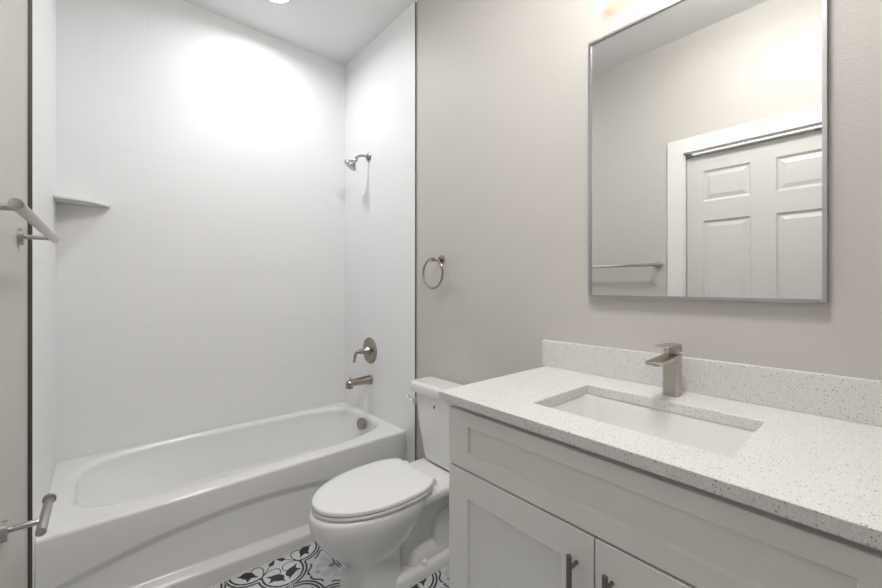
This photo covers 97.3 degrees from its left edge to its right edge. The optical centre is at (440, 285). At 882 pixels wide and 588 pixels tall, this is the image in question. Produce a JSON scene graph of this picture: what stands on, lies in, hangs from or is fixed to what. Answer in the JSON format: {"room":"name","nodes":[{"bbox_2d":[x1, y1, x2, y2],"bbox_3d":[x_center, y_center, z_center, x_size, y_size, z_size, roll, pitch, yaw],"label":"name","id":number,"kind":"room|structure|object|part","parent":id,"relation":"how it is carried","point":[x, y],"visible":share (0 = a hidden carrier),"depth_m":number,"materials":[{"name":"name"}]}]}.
{"room":"bathroom","nodes":[
{"label":"bathroom","id":0,"kind":"room"},
{"bbox_2d":[0,0,55,587],"bbox_3d":[-0.481,-0.188,0.201,0.110,2.875,4.534,0,0,-41],"label":"wall","id":1,"kind":"structure","parent":0,"point":[13,13],"depth_m":1.19,"materials":[{"name":"grey paint"}]},
{"bbox_2d":[0,493,56,543],"bbox_3d":[-1.036,0.586,0.976,0.087,0.050,0.196,0,0,-41],"label":"toilet paper holder","id":2,"kind":"object","parent":1,"relation":"attached to","point":[42,522],"visible":1,"depth_m":0.94,"materials":[{"name":"grey metal"}]},
{"bbox_3d":[-1.019,0.586,0.946,0.060,0.014,0.014,0,0,-41],"label":"arm","id":3,"kind":"part","parent":2,"relation":"part of","materials":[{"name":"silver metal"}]},
{"bbox_2d":[28,0,31,587],"bbox_3d":[-1.320,-0.188,1.246,0.010,2.875,0.002,0,0,-41],"label":"trim","id":4,"kind":"structure","parent":1,"relation":"attached to","point":[29,1],"depth_m":1.25,"materials":[{"name":"brown metal"}]},
{"bbox_2d":[0,198,59,244],"bbox_3d":[-0.976,-0.140,0.903,0.083,0.050,0.686,0,0,-41],"label":"towel bar","id":5,"kind":"object","parent":1,"relation":"attached to","point":[17,205],"visible":1,"depth_m":0.83,"materials":[{"name":"grey metal"}]},
{"bbox_3d":[-0.787,-0.140,0.678,0.060,0.014,0.014,0,0,-41],"label":"post","id":6,"kind":"part","parent":5,"relation":"part of","materials":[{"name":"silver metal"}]},
{"bbox_3d":[-1.178,-0.140,1.129,0.060,0.014,0.014,0,0,-41],"label":"post","id":7,"kind":"part","parent":5,"relation":"part of","materials":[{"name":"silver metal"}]},
{"bbox_2d":[56,0,344,462],"bbox_3d":[-1.317,-0.188,2.410,1.739,2.875,0.100,0,0,-41],"label":"wall","id":8,"kind":"structure","parent":0,"point":[209,293],"depth_m":2.23,"materials":[{"name":"white tile"}]},
{"bbox_2d":[53,195,110,207],"bbox_3d":[-1.728,-0.405,1.877,0.199,0.013,0.168,0,0,-41],"label":"corner shelf","id":9,"kind":"object","parent":8,"relation":"attached to","point":[61,199],"visible":1,"depth_m":1.86,"materials":[{"name":"white"}]},
{"bbox_2d":[183,0,418,65],"bbox_3d":[0.135,-1.675,0.734,1.739,0.100,4.534,0,0,-41],"label":"ceiling","id":10,"kind":"structure","parent":0,"point":[337,31],"depth_m":2.36,"materials":[{"name":"white paint"}]},
{"bbox_2d":[267,0,291,4],"bbox_3d":[-0.916,-1.621,2.150,0.184,0.007,0.184,0,0,-41],"label":"recessed light","id":11,"kind":"object","parent":10,"relation":"in","point":[279,2],"visible":1,"depth_m":2.21,"materials":[{"name":"white paint"}]},
{"bbox_2d":[212,542,448,587],"bbox_3d":[0.135,1.275,0.734,1.579,0.051,4.374,0,0,-41],"label":"floor","id":12,"kind":"structure","parent":0,"point":[308,566],"depth_m":1.68,"materials":[{"name":"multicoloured tile"}]},
{"bbox_2d":[35,401,405,587],"bbox_3d":[-1.023,1.052,2.071,1.517,0.395,0.796,0,0,-41],"label":"bathtub","id":13,"kind":"object","parent":12,"relation":"on","point":[204,509],"visible":0.91,"depth_m":1.77,"materials":[{"name":"white ceramic"}]},
{"bbox_2d":[207,540,314,587],"bbox_3d":[-0.763,1.248,1.771,1.517,0.004,0.008,0,0,-41],"label":"trim","id":14,"kind":"structure","parent":13,"relation":"attached to","point":[313,540],"depth_m":1.73,"materials":[{"name":"beige"}]},
{"bbox_3d":[-0.516,0.896,2.517,0.040,0.075,0.075,0,0,-41],"label":"overflow plate","id":15,"kind":"part","parent":13,"relation":"part of","materials":[{"name":"silver metal"}]},
{"bbox_2d":[308,376,462,587],"bbox_3d":[-0.202,0.868,1.701,0.756,0.764,0.416,0,0,-41],"label":"toilet","id":16,"kind":"object","parent":12,"relation":"on","point":[386,522],"visible":0.93,"depth_m":1.58,"materials":[{"name":"white ceramic"}]},
{"bbox_3d":[-0.294,0.857,1.613,0.481,0.018,0.360,0,0,-41],"label":"seat","id":17,"kind":"part","parent":16,"relation":"part of","materials":[{"name":"white plastic"}]},
{"bbox_3d":[-0.294,0.836,1.613,0.481,0.024,0.360,0,0,-41],"label":"lid","id":18,"kind":"part","parent":16,"relation":"part of","materials":[{"name":"white plastic"}]},
{"bbox_3d":[-0.148,0.581,1.977,0.037,0.042,0.059,0,0,-41],"label":"flush lever","id":19,"kind":"part","parent":16,"relation":"part of","materials":[{"name":"silver metal"}]},
{"bbox_3d":[0.032,0.708,1.895,0.140,0.339,0.384,0,0,-41],"label":"tank","id":20,"kind":"part","parent":16,"relation":"part of","materials":[{"name":"white ceramic"}]},
{"bbox_3d":[0.023,0.511,1.896,0.160,0.052,0.416,0,0,-41],"label":"tank lid","id":21,"kind":"part","parent":16,"relation":"part of","materials":[{"name":"white ceramic"}]},
{"bbox_2d":[449,405,881,587],"bbox_3d":[0.525,0.799,1.001,0.596,0.901,0.930,0,0,-41],"label":"vanity cabinet","id":22,"kind":"object","parent":12,"relation":"on","point":[528,509],"visible":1,"depth_m":0.82,"materials":[{"name":"white paint"}]},
{"bbox_3d":[0.183,0.838,1.013,0.019,0.594,0.462,0,0,-41],"label":"door","id":23,"kind":"part","parent":22,"relation":"part of","materials":[{"name":"white paint"}]},
{"bbox_3d":[0.287,0.662,0.850,0.039,0.155,0.012,0,0,-41],"label":"handle","id":24,"kind":"part","parent":22,"relation":"part of","materials":[{"name":"silver metal"}]},
{"bbox_3d":[0.340,0.662,0.789,0.039,0.155,0.012,0,0,-41],"label":"handle","id":25,"kind":"part","parent":22,"relation":"part of","materials":[{"name":"silver metal"}]},
{"bbox_3d":[0.488,0.838,0.661,0.019,0.594,0.462,0,0,-41],"label":"door","id":26,"kind":"part","parent":22,"relation":"part of","materials":[{"name":"white paint"}]},
{"bbox_2d":[439,366,881,550],"bbox_3d":[0.533,0.335,1.004,0.583,0.028,0.976,0,0,-41],"label":"countertop","id":27,"kind":"structure","parent":22,"relation":"on","point":[822,473],"depth_m":0.78,"materials":[{"name":"stone"}]},
{"bbox_2d":[549,393,755,456],"bbox_3d":[0.509,0.417,0.990,0.354,0.135,0.507,0,0,-41],"label":"sink","id":28,"kind":"object","parent":27,"relation":"in","point":[715,437],"visible":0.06,"depth_m":1.08,"materials":[{"name":"white ceramic"}]},
{"bbox_2d":[645,342,681,396],"bbox_3d":[0.635,0.246,1.103,0.164,0.150,0.043,0,0,-41],"label":"faucet","id":29,"kind":"object","parent":27,"relation":"on","point":[670,362],"visible":1,"depth_m":1.12,"materials":[{"name":"silver metal"}]},
{"bbox_3d":[0.634,0.209,1.103,0.162,0.016,0.041,0,0,-41],"label":"spout","id":30,"kind":"part","parent":29,"relation":"part of","materials":[{"name":"silver metal"}]},
{"bbox_3d":[0.656,0.187,1.121,0.105,0.031,0.041,0,0,-41],"label":"handle","id":31,"kind":"part","parent":29,"relation":"part of","materials":[{"name":"silver metal"}]},
{"bbox_2d":[345,0,881,462],"bbox_3d":[0.750,-0.188,1.268,0.110,2.875,4.534,0,0,-41],"label":"wall","id":32,"kind":"structure","parent":0,"point":[502,85],"depth_m":1.70,"materials":[{"name":"grey paint"}]},
{"bbox_2d":[344,153,370,170],"bbox_3d":[-0.559,-0.823,2.565,0.172,0.141,0.091,0,0,-41],"label":"shower","id":33,"kind":"object","parent":32,"relation":"attached to","point":[350,164],"visible":1,"depth_m":2.54,"materials":[{"name":"silver metal"}]},
{"bbox_3d":[-0.528,-0.847,2.571,0.097,0.050,0.017,0,0,-41],"label":"shower arm","id":34,"kind":"part","parent":33,"relation":"part of","materials":[{"name":"silver metal"}]},
{"bbox_2d":[345,375,372,388],"bbox_3d":[-0.538,0.627,2.535,0.178,0.074,0.064,0,0,-41],"label":"tub spout","id":35,"kind":"object","parent":32,"relation":"attached to","point":[365,380],"visible":1,"depth_m":2.52,"materials":[{"name":"silver metal"}]},
{"bbox_2d":[353,337,376,363],"bbox_3d":[-0.521,0.435,2.560,0.122,0.176,0.176,0,0,-41],"label":"shower valve","id":36,"kind":"object","parent":32,"relation":"attached to","point":[369,350],"visible":1,"depth_m":2.56,"materials":[{"name":"silver metal"}]},
{"bbox_3d":[-0.549,0.461,2.539,0.055,0.087,0.023,0,0,-34],"label":"lever","id":37,"kind":"part","parent":36,"relation":"part of","materials":[{"name":"silver metal"}]},
{"bbox_2d":[415,2,415,459],"bbox_3d":[-0.145,-0.188,2.225,0.010,2.875,0.002,0,0,-41],"label":"trim","id":38,"kind":"structure","parent":32,"relation":"attached to","point":[415,2],"depth_m":2.22,"materials":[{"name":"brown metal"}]},
{"bbox_2d":[422,255,444,288],"bbox_3d":[-0.023,-0.070,2.035,0.076,0.180,0.168,0,0,-41],"label":"towel ring","id":39,"kind":"object","parent":32,"relation":"attached to","point":[441,259],"visible":1,"depth_m":2.03,"materials":[{"name":"silver metal"}]},
{"bbox_2d":[588,0,827,302],"bbox_3d":[0.747,-0.419,1.186,0.022,0.922,0.618,0,0,-41],"label":"wall mirror","id":40,"kind":"object","parent":32,"relation":"attached to","point":[708,119],"visible":1,"depth_m":1.14,"materials":[{"name":"silver metal"}]},
{"bbox_2d":[542,340,881,426],"bbox_3d":[0.740,0.270,1.194,0.022,0.102,0.992,0,0,-41],"label":"backsplash","id":41,"kind":"structure","parent":32,"relation":"attached to","point":[859,400],"depth_m":1.07,"materials":[{"name":"stone"}]}
]}

